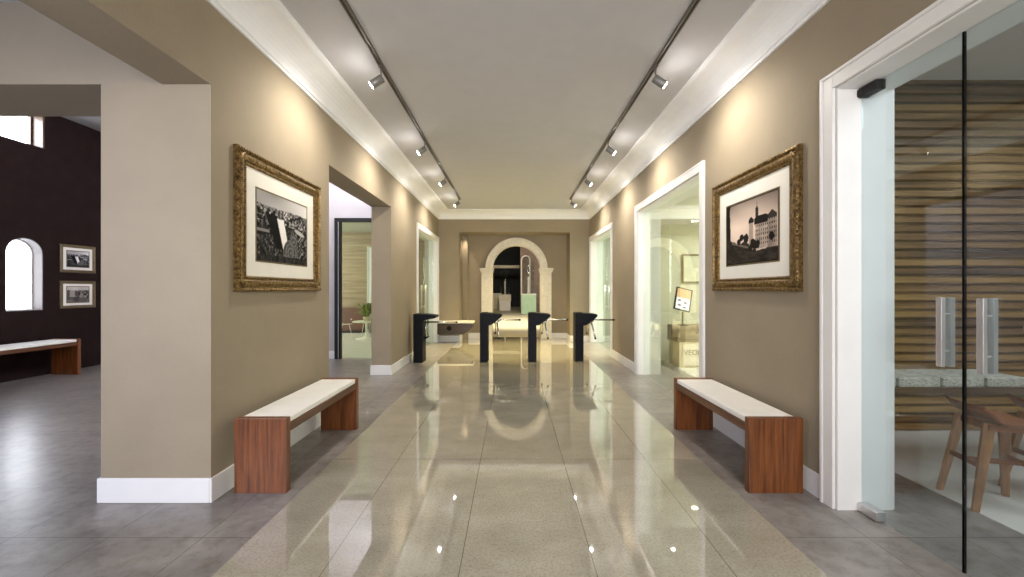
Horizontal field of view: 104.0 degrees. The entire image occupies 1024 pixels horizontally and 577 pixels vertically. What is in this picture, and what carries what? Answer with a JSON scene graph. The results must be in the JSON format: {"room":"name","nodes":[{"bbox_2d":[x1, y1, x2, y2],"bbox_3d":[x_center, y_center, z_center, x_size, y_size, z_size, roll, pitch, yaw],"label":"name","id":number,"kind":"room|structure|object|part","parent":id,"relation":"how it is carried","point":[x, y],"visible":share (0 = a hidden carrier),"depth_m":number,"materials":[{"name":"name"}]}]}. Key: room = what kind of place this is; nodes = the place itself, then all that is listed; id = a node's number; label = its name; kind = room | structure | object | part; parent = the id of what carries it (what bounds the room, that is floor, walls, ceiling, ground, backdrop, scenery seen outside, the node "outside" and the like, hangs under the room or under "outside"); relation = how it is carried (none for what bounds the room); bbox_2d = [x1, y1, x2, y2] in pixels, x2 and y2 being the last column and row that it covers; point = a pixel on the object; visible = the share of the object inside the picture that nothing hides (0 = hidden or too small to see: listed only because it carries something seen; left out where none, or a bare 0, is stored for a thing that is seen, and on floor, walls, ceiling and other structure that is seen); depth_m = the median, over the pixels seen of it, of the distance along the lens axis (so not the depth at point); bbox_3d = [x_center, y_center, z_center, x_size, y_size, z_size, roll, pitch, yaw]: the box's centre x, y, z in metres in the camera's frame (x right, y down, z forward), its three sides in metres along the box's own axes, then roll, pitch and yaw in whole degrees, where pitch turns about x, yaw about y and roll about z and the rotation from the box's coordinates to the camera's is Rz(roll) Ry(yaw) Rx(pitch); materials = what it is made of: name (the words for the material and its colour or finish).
{"room":"lobby","nodes":[
{"label":"lobby","id":0,"kind":"room"},
{"bbox_2d":[0,0,20,1],"bbox_3d":[-5.635,-1.930,-0.185,6.660,0.080,5.630,0,0,0],"label":"ceiling","id":1,"kind":"structure","parent":0,"point":[0,0],"depth_m":2.63,"materials":[{"name":"paint"}]},
{"bbox_2d":[0,116,100,382],"bbox_3d":[-7.785,-0.765,5.585,0.240,4.330,4.930,0,0,0],"label":"wall","id":2,"kind":"structure","parent":0,"point":[50,196],"depth_m":6.65,"materials":[{"name":"brown paint"}]},
{"bbox_2d":[0,116,44,148],"bbox_3d":[-7.770,-2.585,5.770,0.230,0.570,1.540,0,0,0],"label":"window","id":3,"kind":"structure","parent":2,"relation":"in","point":[35,124],"depth_m":6.52,"materials":[{"name":"white wood"}]},
{"bbox_3d":[-7.855,-2.585,5.770,0.060,0.570,1.540,0,0,0],"label":"frame","id":4,"kind":"part","parent":3,"relation":"part of","materials":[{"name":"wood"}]},
{"bbox_2d":[5,238,42,311],"bbox_3d":[-7.776,-0.235,6.285,0.218,1.150,0.490,0,0,0],"label":"window","id":5,"kind":"structure","parent":2,"relation":"in","point":[34,251],"depth_m":6.52,"materials":[{"name":"white paint"}]},
{"bbox_3d":[-7.855,-0.235,6.285,0.060,1.150,0.490,0,0,0],"label":"frame","id":6,"kind":"part","parent":5,"relation":"part of","materials":[{"name":"white paint"}]},
{"bbox_2d":[59,244,95,273],"bbox_3d":[-7.651,-0.530,7.043,0.026,0.483,0.575,0,0,0],"label":"framed photograph","id":7,"kind":"object","parent":2,"relation":"attached to","point":[72,258],"visible":1,"depth_m":7.02},
{"bbox_2d":[59,281,95,308],"bbox_3d":[-7.651,0.092,7.043,0.026,0.475,0.575,0,0,0],"label":"framed photograph","id":8,"kind":"object","parent":2,"relation":"attached to","point":[72,294],"visible":1,"depth_m":7.03},
{"bbox_2d":[0,2,161,477],"bbox_3d":[-5.625,-0.765,2.875,6.680,4.330,0.490,0,0,0],"label":"wall pillar","id":9,"kind":"structure","parent":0,"point":[47,69],"depth_m":2.63,"materials":[{"name":"beige paint"}]},
{"bbox_2d":[61,116,100,131],"bbox_3d":[-5.145,-2.970,5.585,5.720,0.080,4.930,0,0,0],"label":"ceiling","id":10,"kind":"structure","parent":0,"point":[94,122],"depth_m":6.94,"materials":[{"name":"paint"}]},
{"bbox_2d":[19,0,438,477],"bbox_3d":[-2.145,-0.355,5.400,0.320,3.510,16.800,0,0,0],"label":"wall","id":11,"kind":"structure","parent":0,"point":[228,354],"depth_m":2.75,"materials":[{"name":"beige paint"}]},
{"bbox_2d":[97,352,412,502],"bbox_3d":[-2.346,1.319,5.428,0.753,0.163,5.625,0,0,0],"label":"baseboard","id":12,"kind":"structure","parent":11,"relation":"attached to","point":[109,490],"depth_m":2.62,"materials":[{"name":"white paint"}]},
{"bbox_2d":[233,144,320,290],"bbox_3d":[-1.964,-0.509,3.452,0.040,1.048,1.228,0,0,0],"label":"framed photograph","id":13,"kind":"object","parent":11,"relation":"attached to","point":[277,211],"visible":1,"depth_m":3.27,"materials":[{"name":"gold metal"}]},
{"bbox_2d":[416,222,438,346],"bbox_3d":[-2.140,0.010,9.440,0.369,2.780,2.400,0,0,0],"label":"door","id":14,"kind":"structure","parent":11,"relation":"in","point":[431,306],"depth_m":10.53,"materials":[{"name":"white paint"}]},
{"bbox_3d":[-2.095,0.175,9.400,0.124,0.550,0.024,0,0,0],"label":"pull handle","id":15,"kind":"part","parent":14,"relation":"part of","materials":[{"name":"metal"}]},
{"bbox_2d":[329,182,370,350],"bbox_3d":[-5.135,-0.765,8.100,5.660,4.330,0.100,0,0,0],"label":"wall","id":16,"kind":"structure","parent":0,"point":[342,204],"depth_m":8.05,"materials":[{"name":"grey paint"}]},
{"bbox_2d":[329,351,333,358],"bbox_3d":[-5.135,1.319,8.043,5.660,0.163,0.015,0,0,0],"label":"baseboard","id":17,"kind":"structure","parent":16,"relation":"attached to","point":[331,353],"depth_m":8.03,"materials":[{"name":"white paint"}]},
{"bbox_2d":[334,218,370,358],"bbox_3d":[-2.990,-0.015,8.057,1.170,2.830,0.106,0,0,0],"label":"door frame","id":18,"kind":"structure","parent":16,"relation":"in","point":[337,221],"depth_m":8.01,"materials":[{"name":"grey metal"}]},
{"bbox_2d":[342,222,370,231],"bbox_3d":[-5.635,-2.050,10.725,6.660,0.300,5.150,0,0,0],"label":"ceiling","id":19,"kind":"structure","parent":0,"point":[346,226],"depth_m":12.20,"materials":[{"name":"white paint"}]},
{"bbox_2d":[0,307,1023,576],"bbox_3d":[-0.865,1.458,14.900,16.200,0.124,36.200,0,0,0],"label":"floor","id":20,"kind":"structure","parent":0,"point":[455,464],"depth_m":2.66,"materials":[{"name":"beige tile"}]},
{"bbox_2d":[0,339,80,374],"bbox_3d":[-7.365,1.107,5.620,0.440,0.585,2.000,0,0,0],"label":"bench","id":21,"kind":"object","parent":20,"relation":"on","point":[65,353],"visible":1,"depth_m":6.57,"materials":[{"name":"brown wood"}]},
{"bbox_3d":[-7.365,0.892,5.620,0.432,0.056,1.894,0,0,0],"label":"seat rail","id":22,"kind":"part","parent":21,"relation":"part of","materials":[{"name":"brown wood"}]},
{"bbox_2d":[0,339,76,350],"bbox_3d":[-7.365,0.842,5.620,0.416,0.042,1.894,0,0,0],"label":"seat cushion","id":23,"kind":"object","parent":21,"relation":"on","point":[33,345],"depth_m":6.06,"materials":[{"name":"white fabric"}]},
{"bbox_3d":[-7.365,1.107,6.594,0.440,0.585,0.052,0,0,0],"label":"panel","id":24,"kind":"part","parent":21,"relation":"part of","materials":[{"name":"brown wood"}]},
{"bbox_2d":[234,377,357,492],"bbox_3d":[-1.733,1.143,3.388,0.358,0.513,1.287,0,0,0],"label":"bench","id":25,"kind":"object","parent":20,"relation":"on","point":[261,436],"visible":1,"depth_m":2.75,"materials":[{"name":"brown wood"}]},
{"bbox_3d":[-1.733,1.143,2.771,0.358,0.513,0.052,0,0,0],"label":"panel","id":26,"kind":"part","parent":25,"relation":"part of","materials":[{"name":"brown wood"}]},
{"bbox_2d":[245,379,354,421],"bbox_3d":[-1.733,0.914,3.388,0.334,0.042,1.181,0,0,0],"label":"seat cushion","id":27,"kind":"object","parent":25,"relation":"on","point":[303,402],"depth_m":3.24,"materials":[{"name":"white fabric"}]},
{"bbox_3d":[-1.733,0.964,3.388,0.350,0.056,1.181,0,0,0],"label":"seat rail","id":28,"kind":"part","parent":25,"relation":"part of","materials":[{"name":"brown wood"}]},
{"bbox_3d":[-1.733,1.143,4.005,0.358,0.513,0.052,0,0,0],"label":"panel","id":29,"kind":"part","parent":25,"relation":"part of","materials":[{"name":"brown wood"}]},
{"bbox_2d":[342,307,368,332],"bbox_3d":[-5.515,0.996,12.985,1.500,0.800,0.530,0,0,0],"label":"sofa","id":30,"kind":"object","parent":20,"relation":"on","point":[349,314],"visible":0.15,"depth_m":12.73,"materials":[{"name":"fabric"}]},
{"bbox_3d":[-5.140,0.956,12.741,0.730,0.680,0.018,0,0,0],"label":"door","id":31,"kind":"part","parent":30,"relation":"part of","materials":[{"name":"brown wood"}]},
{"bbox_2d":[352,320,370,339],"bbox_3d":[-4.115,1.143,11.250,0.760,0.505,0.760,0,0,0],"label":"pedestal table","id":32,"kind":"object","parent":20,"relation":"on","point":[366,337],"visible":0.75,"depth_m":11.13,"materials":[{"name":"white metal"}]},
{"bbox_2d":[356,303,370,320],"bbox_3d":[-4.107,0.634,11.283,0.869,0.514,0.802,0,0,-30],"label":"potted plant","id":33,"kind":"object","parent":32,"relation":"on","point":[364,308],"visible":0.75,"depth_m":11.17,"materials":[{"name":"green plant"}]},
{"bbox_2d":[413,313,457,362],"bbox_3d":[-1.482,0.934,7.750,0.834,0.932,0.312,0,0,0],"label":"turnstile","id":34,"kind":"object","parent":20,"relation":"on","point":[419,319],"visible":1,"depth_m":7.60,"materials":[{"name":"black metal"}]},
{"bbox_3d":[-1.667,0.760,7.750,0.021,0.340,0.091,0,0,30],"label":"guide rod","id":35,"kind":"part","parent":34,"relation":"part of","materials":[{"name":"silver metal"}]},
{"bbox_3d":[-1.395,0.635,7.740,0.600,0.031,0.031,0,0,2],"label":"arm","id":36,"kind":"part","parent":34,"relation":"part of","materials":[{"name":"silver metal"}]},
{"bbox_2d":[493,293,501,308],"bbox_3d":[-1.715,0.840,28.485,1.900,1.120,0.690,0,0,0],"label":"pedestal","id":37,"kind":"structure","parent":20,"relation":"on","point":[495,295],"depth_m":28.17,"materials":[{"name":"beige paint"}]},
{"bbox_2d":[480,312,520,361],"bbox_3d":[-0.243,0.925,7.870,0.796,0.950,0.433,0,0,0],"label":"turnstile","id":38,"kind":"object","parent":20,"relation":"on","point":[486,318],"visible":1,"depth_m":7.73,"materials":[{"name":"black metal"}]},
{"bbox_3d":[-0.097,0.624,7.869,0.444,0.079,0.033,0,0,3],"label":"arm","id":39,"kind":"part","parent":38,"relation":"part of","materials":[{"name":"silver metal"}]},
{"bbox_2d":[499,272,510,310],"bbox_3d":[-0.515,0.075,26.600,0.800,2.650,0.800,0,0,0],"label":"pedestal","id":40,"kind":"object","parent":20,"relation":"on","point":[504,299],"visible":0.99,"depth_m":26.24,"materials":[{"name":"stone"}]},
{"bbox_2d":[521,256,535,313],"bbox_3d":[0.895,-0.260,22.900,0.860,3.320,0.860,0,0,0],"label":"pedestal","id":41,"kind":"object","parent":20,"relation":"on","point":[528,301],"visible":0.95,"depth_m":22.48,"materials":[{"name":"green paint"}]},
{"bbox_2d":[521,255,529,293],"bbox_3d":[0.785,-0.335,24.380,0.580,3.470,0.080,0,0,0],"label":"trim","id":42,"kind":"structure","parent":41,"relation":"on","point":[524,255],"depth_m":24.34,"materials":[{"name":"stone"}]},
{"bbox_2d":[528,312,567,361],"bbox_3d":[0.695,0.925,7.870,0.796,0.950,0.433,0,0,0],"label":"turnstile","id":43,"kind":"object","parent":20,"relation":"on","point":[534,318],"visible":1,"depth_m":7.73,"materials":[{"name":"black metal"}]},
{"bbox_3d":[0.841,0.624,7.869,0.444,0.079,0.033,0,0,3],"label":"arm","id":44,"kind":"part","parent":43,"relation":"part of","materials":[{"name":"silver metal"}]},
{"bbox_2d":[573,312,614,361],"bbox_3d":[1.605,0.925,7.870,0.796,0.950,0.433,0,0,0],"label":"turnstile","id":45,"kind":"object","parent":20,"relation":"on","point":[580,319],"visible":1,"depth_m":7.73,"materials":[{"name":"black metal"}]},
{"bbox_3d":[1.751,0.624,7.869,0.444,0.079,0.033,0,0,3],"label":"arm","id":46,"kind":"part","parent":45,"relation":"part of","materials":[{"name":"silver metal"}]},
{"bbox_2d":[667,324,698,367],"bbox_3d":[3.775,1.028,7.340,1.680,0.745,0.520,0,0,0],"label":"reception desk","id":47,"kind":"object","parent":20,"relation":"on","point":[683,340],"visible":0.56,"depth_m":7.12,"materials":[{"name":"beige paint"}]},
{"bbox_2d":[673,287,692,325],"bbox_3d":[3.085,0.302,7.270,0.391,0.707,0.180,0,0,0],"label":"sign","id":48,"kind":"object","parent":47,"relation":"on","point":[683,297],"visible":0.99,"depth_m":7.24,"materials":[{"name":"white paper"}]},
{"bbox_2d":[667,324,698,341],"bbox_3d":[3.775,0.799,7.340,1.680,0.289,0.520,0,0,0],"label":"countertop","id":49,"kind":"structure","parent":47,"relation":"on","point":[690,333],"depth_m":7.12,"materials":[{"name":"brown wood"}]},
{"bbox_3d":[3.785,1.170,7.124,1.520,0.380,0.012,0,0,0],"label":"panel","id":50,"kind":"part","parent":47,"relation":"part of","materials":[{"name":"stone"}]},
{"bbox_2d":[674,377,802,492],"bbox_3d":[1.807,1.143,3.388,0.372,0.513,1.287,0,0,0],"label":"bench","id":51,"kind":"object","parent":20,"relation":"on","point":[773,436],"visible":1,"depth_m":2.75,"materials":[{"name":"brown wood"}]},
{"bbox_3d":[1.807,1.143,4.005,0.372,0.513,0.052,0,0,0],"label":"panel","id":52,"kind":"part","parent":51,"relation":"part of","materials":[{"name":"brown wood"}]},
{"bbox_3d":[1.807,0.964,3.388,0.364,0.056,1.181,0,0,0],"label":"seat rail","id":53,"kind":"part","parent":51,"relation":"part of","materials":[{"name":"brown wood"}]},
{"bbox_2d":[677,379,791,420],"bbox_3d":[1.807,0.914,3.388,0.348,0.042,1.181,0,0,0],"label":"seat cushion","id":54,"kind":"object","parent":51,"relation":"on","point":[738,406],"depth_m":3.24,"materials":[{"name":"white fabric"}]},
{"bbox_3d":[1.807,1.143,2.771,0.372,0.513,0.052,0,0,0],"label":"panel","id":55,"kind":"part","parent":51,"relation":"part of","materials":[{"name":"brown wood"}]},
{"bbox_2d":[894,386,1023,394],"bbox_3d":[4.185,1.055,3.075,3.300,0.690,0.370,0,0,0],"label":"countertop","id":56,"kind":"structure","parent":20,"relation":"on","point":[940,390],"depth_m":2.89,"materials":[{"name":"brown wood"}]},
{"bbox_2d":[894,369,939,386],"bbox_3d":[2.952,0.676,3.065,0.300,0.067,0.330,0,0,0],"label":"countertop","id":57,"kind":"structure","parent":56,"relation":"on","point":[903,378],"depth_m":2.90,"materials":[{"name":"grey stone"}]},
{"bbox_2d":[900,369,983,386],"bbox_3d":[3.271,0.676,3.065,0.300,0.067,0.330,0,0,0],"label":"table","id":58,"kind":"object","parent":56,"relation":"on","point":[947,379],"visible":0.76,"depth_m":2.92,"materials":[{"name":"grey stone"}]},
{"bbox_3d":[4.185,0.805,3.225,3.200,0.090,0.030,0,0,0],"label":"rail","id":59,"kind":"part","parent":56,"relation":"part of","materials":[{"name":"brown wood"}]},
{"bbox_2d":[940,369,1023,386],"bbox_3d":[3.591,0.676,3.065,0.300,0.067,0.330,0,0,0],"label":"table","id":60,"kind":"object","parent":56,"relation":"on","point":[990,380],"visible":0.59,"depth_m":2.90,"materials":[{"name":"grey stone"}]},
{"bbox_2d":[935,394,1023,512],"bbox_3d":[3.135,1.067,2.613,0.420,0.665,0.350,0,0,14],"label":"stool","id":61,"kind":"object","parent":20,"relation":"on","point":[1007,424],"visible":0.93,"depth_m":2.61,"materials":[{"name":"brown wood"}]},
{"bbox_3d":[3.028,1.123,2.761,0.153,0.553,0.051,0,0,31],"label":"leg","id":62,"kind":"part","parent":61,"relation":"part of","materials":[{"name":"brown wood"}]},
{"bbox_3d":[2.971,1.123,2.531,0.153,0.553,0.051,0,0,-3],"label":"leg","id":63,"kind":"part","parent":61,"relation":"part of","materials":[{"name":"brown wood"}]},
{"bbox_3d":[3.159,0.811,2.607,0.370,0.153,0.350,0,0,14],"label":"seat","id":64,"kind":"part","parent":61,"relation":"part of","materials":[{"name":"brown wood"}]},
{"bbox_3d":[3.308,1.125,2.698,0.073,0.550,0.070,0,0,28],"label":"leg","id":65,"kind":"part","parent":61,"relation":"part of","materials":[{"name":"brown wood"}]},
{"bbox_2d":[998,393,1023,485],"bbox_3d":[3.625,1.067,2.658,0.420,0.665,0.350,0,0,14],"label":"stool","id":66,"kind":"object","parent":20,"relation":"on","point":[1016,438],"visible":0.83,"depth_m":2.79,"materials":[{"name":"brown wood"}]},
{"bbox_3d":[3.649,0.811,2.651,0.370,0.153,0.350,0,0,14],"label":"seat","id":67,"kind":"part","parent":66,"relation":"part of","materials":[{"name":"brown wood"}]},
{"bbox_2d":[439,219,589,335],"bbox_3d":[0.035,-0.345,11.020,4.040,3.490,0.660,0,0,0],"label":"wall","id":68,"kind":"structure","parent":0,"point":[451,231],"depth_m":10.69,"materials":[{"name":"beige paint"}]},
{"bbox_2d":[437,320,474,333],"bbox_3d":[-1.488,0.998,10.491,0.945,0.335,0.394,0,0,0],"label":"console","id":69,"kind":"object","parent":68,"relation":"attached to","point":[462,326],"visible":0.85,"depth_m":10.31,"materials":[{"name":"brown wood"}]},
{"bbox_2d":[462,235,467,338],"bbox_3d":[-1.345,-0.065,11.290,0.170,2.930,0.120,0,0,0],"label":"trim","id":70,"kind":"structure","parent":68,"relation":"attached to","point":[464,237],"depth_m":11.23,"materials":[{"name":"beige paint"}]},
{"bbox_2d":[468,235,566,332],"bbox_3d":[0.013,-0.945,11.500,4.795,4.690,0.300,0,0,0],"label":"wall","id":71,"kind":"structure","parent":0,"point":[554,247],"depth_m":11.35,"materials":[{"name":"beige paint"}]},
{"bbox_2d":[479,238,553,338],"bbox_3d":[0.103,-0.027,11.456,2.086,2.854,0.462,0,0,0],"label":"trim","id":72,"kind":"structure","parent":71,"relation":"attached to","point":[487,272],"depth_m":11.28,"materials":[{"name":"stone"}]},
{"bbox_2d":[342,196,698,359],"bbox_3d":[-0.965,-1.600,18.460,16.000,6.000,28.680,0,0,0],"label":"wall","id":73,"kind":"structure","parent":0,"point":[676,240],"depth_m":11.60,"materials":[{"name":"paint"}]},
{"bbox_2d":[367,246,370,330],"bbox_3d":[-4.415,-0.013,13.270,0.840,2.815,0.040,0,0,0],"label":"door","id":74,"kind":"structure","parent":73,"relation":"in","point":[368,247],"depth_m":13.27,"materials":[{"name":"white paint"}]},
{"bbox_2d":[493,265,518,268],"bbox_3d":[-2.255,-1.560,27.900,5.420,0.200,0.600,0,0,0],"label":"trim","id":75,"kind":"structure","parent":73,"relation":"attached to","point":[494,266],"depth_m":27.60,"materials":[{"name":"beige paint"}]},
{"bbox_2d":[439,333,588,341],"bbox_3d":[0.035,1.319,11.012,4.040,0.163,0.675,0,0,0],"label":"baseboard","id":76,"kind":"structure","parent":73,"relation":"attached to","point":[568,337],"depth_m":10.82,"materials":[{"name":"white paint"}]},
{"bbox_2d":[206,0,829,218],"bbox_3d":[0.035,-1.980,3.845,4.040,0.220,13.690,0,0,0],"label":"trim","id":77,"kind":"structure","parent":73,"relation":"attached to","point":[268,25],"depth_m":3.87,"materials":[{"name":"paint"}]},
{"bbox_2d":[682,254,698,282],"bbox_3d":[3.755,-0.410,7.933,0.800,0.570,0.030,0,0,0],"label":"picture","id":78,"kind":"object","parent":73,"relation":"attached to","point":[690,262],"visible":0.41,"depth_m":7.93},
{"bbox_2d":[520,247,539,311],"bbox_3d":[1.545,-1.100,24.625,2.180,5.000,0.450,0,0,0],"label":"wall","id":79,"kind":"structure","parent":0,"point":[534,265],"depth_m":24.40,"materials":[{"name":"brown paint"}]},
{"bbox_2d":[280,0,1023,208],"bbox_3d":[2.465,-2.130,3.895,9.540,0.120,13.790,0,0,0],"label":"ceiling","id":80,"kind":"structure","parent":0,"point":[515,100],"depth_m":3.87,"materials":[{"name":"paint"}]},
{"bbox_2d":[339,0,460,199],"bbox_3d":[-1.220,-2.074,3.138,0.042,0.032,12.075,0,0,0],"label":"track","id":81,"kind":"object","parent":80,"relation":"attached to","point":[344,3],"visible":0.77,"depth_m":3.87,"materials":[{"name":"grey metal"}]},
{"bbox_2d":[369,64,384,88],"bbox_3d":[-1.257,-1.955,3.698,0.139,0.208,0.094,0,0,0],"label":"track spotlight","id":82,"kind":"object","parent":81,"relation":"attached to","point":[378,80],"visible":1,"depth_m":3.67,"materials":[{"name":"silver metal"}]},
{"bbox_2d":[417,140,426,154],"bbox_3d":[-1.257,-1.955,5.538,0.139,0.208,0.094,0,0,0],"label":"track spotlight","id":83,"kind":"object","parent":81,"relation":"attached to","point":[423,149],"visible":1,"depth_m":5.51,"materials":[{"name":"silver metal"}]},
{"bbox_2d":[439,174,446,185],"bbox_3d":[-1.257,-1.955,7.198,0.139,0.208,0.094,0,0,0],"label":"track spotlight","id":84,"kind":"object","parent":81,"relation":"attached to","point":[444,181],"visible":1,"depth_m":7.16,"materials":[{"name":"silver metal"}]},
{"bbox_2d":[569,0,700,199],"bbox_3d":[1.320,-2.074,3.138,0.042,0.032,12.075,0,0,0],"label":"track","id":85,"kind":"object","parent":80,"relation":"attached to","point":[694,3],"visible":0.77,"depth_m":3.89,"materials":[{"name":"brown metal"}]},
{"bbox_2d":[584,174,591,185],"bbox_3d":[1.357,-1.955,7.198,0.139,0.208,0.094,0,0,0],"label":"track spotlight","id":86,"kind":"object","parent":85,"relation":"attached to","point":[587,182],"visible":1,"depth_m":7.17,"materials":[{"name":"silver metal"}]},
{"bbox_2d":[606,140,615,155],"bbox_3d":[1.357,-1.955,5.538,0.139,0.208,0.094,0,0,0],"label":"track spotlight","id":87,"kind":"object","parent":85,"relation":"attached to","point":[609,149],"visible":1,"depth_m":5.51,"materials":[{"name":"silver metal"}]},
{"bbox_2d":[652,64,667,88],"bbox_3d":[1.357,-1.955,3.698,0.139,0.208,0.094,0,0,0],"label":"track spotlight","id":88,"kind":"object","parent":85,"relation":"attached to","point":[657,80],"visible":1,"depth_m":3.67,"materials":[{"name":"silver metal"}]},
{"bbox_2d":[661,192,698,224],"bbox_3d":[4.723,-1.590,6.045,4.625,0.620,3.810,0,0,0],"label":"ceiling","id":89,"kind":"structure","parent":0,"point":[674,214],"depth_m":7.25,"materials":[{"name":"white paint"}]},
{"bbox_2d":[590,0,976,473],"bbox_3d":[2.232,-0.355,5.400,0.355,3.510,16.800,0,0,0],"label":"wall","id":90,"kind":"structure","parent":0,"point":[763,346],"depth_m":3.19,"materials":[{"name":"beige paint"}]},
{"bbox_2d":[589,222,612,356],"bbox_3d":[2.228,0.010,9.440,0.404,2.780,2.400,0,0,0],"label":"door","id":91,"kind":"structure","parent":90,"relation":"in","point":[597,306],"depth_m":10.53,"materials":[{"name":"white paint"}]},
{"bbox_3d":[2.210,0.175,9.400,0.124,0.550,0.024,0,0,0],"label":"pull handle","id":92,"kind":"part","parent":91,"relation":"part of","materials":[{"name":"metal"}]},
{"bbox_2d":[634,160,704,376],"bbox_3d":[2.228,0.010,5.470,0.404,2.780,2.400,0,0,0],"label":"door frame","id":93,"kind":"structure","parent":90,"relation":"in","point":[647,220],"depth_m":6.56,"materials":[{"name":"white paint"}]},
{"bbox_2d":[612,349,818,498],"bbox_3d":[2.047,1.319,2.623,0.015,0.163,11.245,0,0,0],"label":"baseboard","id":94,"kind":"structure","parent":90,"relation":"attached to","point":[810,477],"depth_m":3.66,"materials":[{"name":"white paint"}]},
{"bbox_2d":[712,143,802,290],"bbox_3d":[2.034,-0.509,3.445,0.040,1.048,1.228,0,0,0],"label":"framed photograph","id":95,"kind":"object","parent":90,"relation":"attached to","point":[757,212],"visible":1,"depth_m":3.27,"materials":[{"name":"gold metal"}]},
{"bbox_2d":[819,0,1023,573],"bbox_3d":[2.228,0.010,1.478,0.404,2.780,2.335,0,0,0],"label":"door","id":96,"kind":"structure","parent":90,"relation":"in","point":[856,117],"depth_m":2.53,"materials":[{"name":"white paint"}]},
{"bbox_3d":[2.210,0.218,2.043,0.072,0.353,0.028,0,0,0],"label":"pull handle","id":97,"kind":"part","parent":96,"relation":"part of","materials":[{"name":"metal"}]},
{"bbox_3d":[2.210,0.218,1.863,0.072,0.353,0.028,0,0,0],"label":"pull handle","id":98,"kind":"part","parent":96,"relation":"part of","materials":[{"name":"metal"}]},
{"bbox_2d":[894,80,1023,429],"bbox_3d":[4.822,-0.375,4.037,4.825,3.550,0.165,0,0,0],"label":"wall","id":99,"kind":"structure","parent":0,"point":[927,113],"depth_m":3.96,"materials":[{"name":"brown wood"}]}
]}

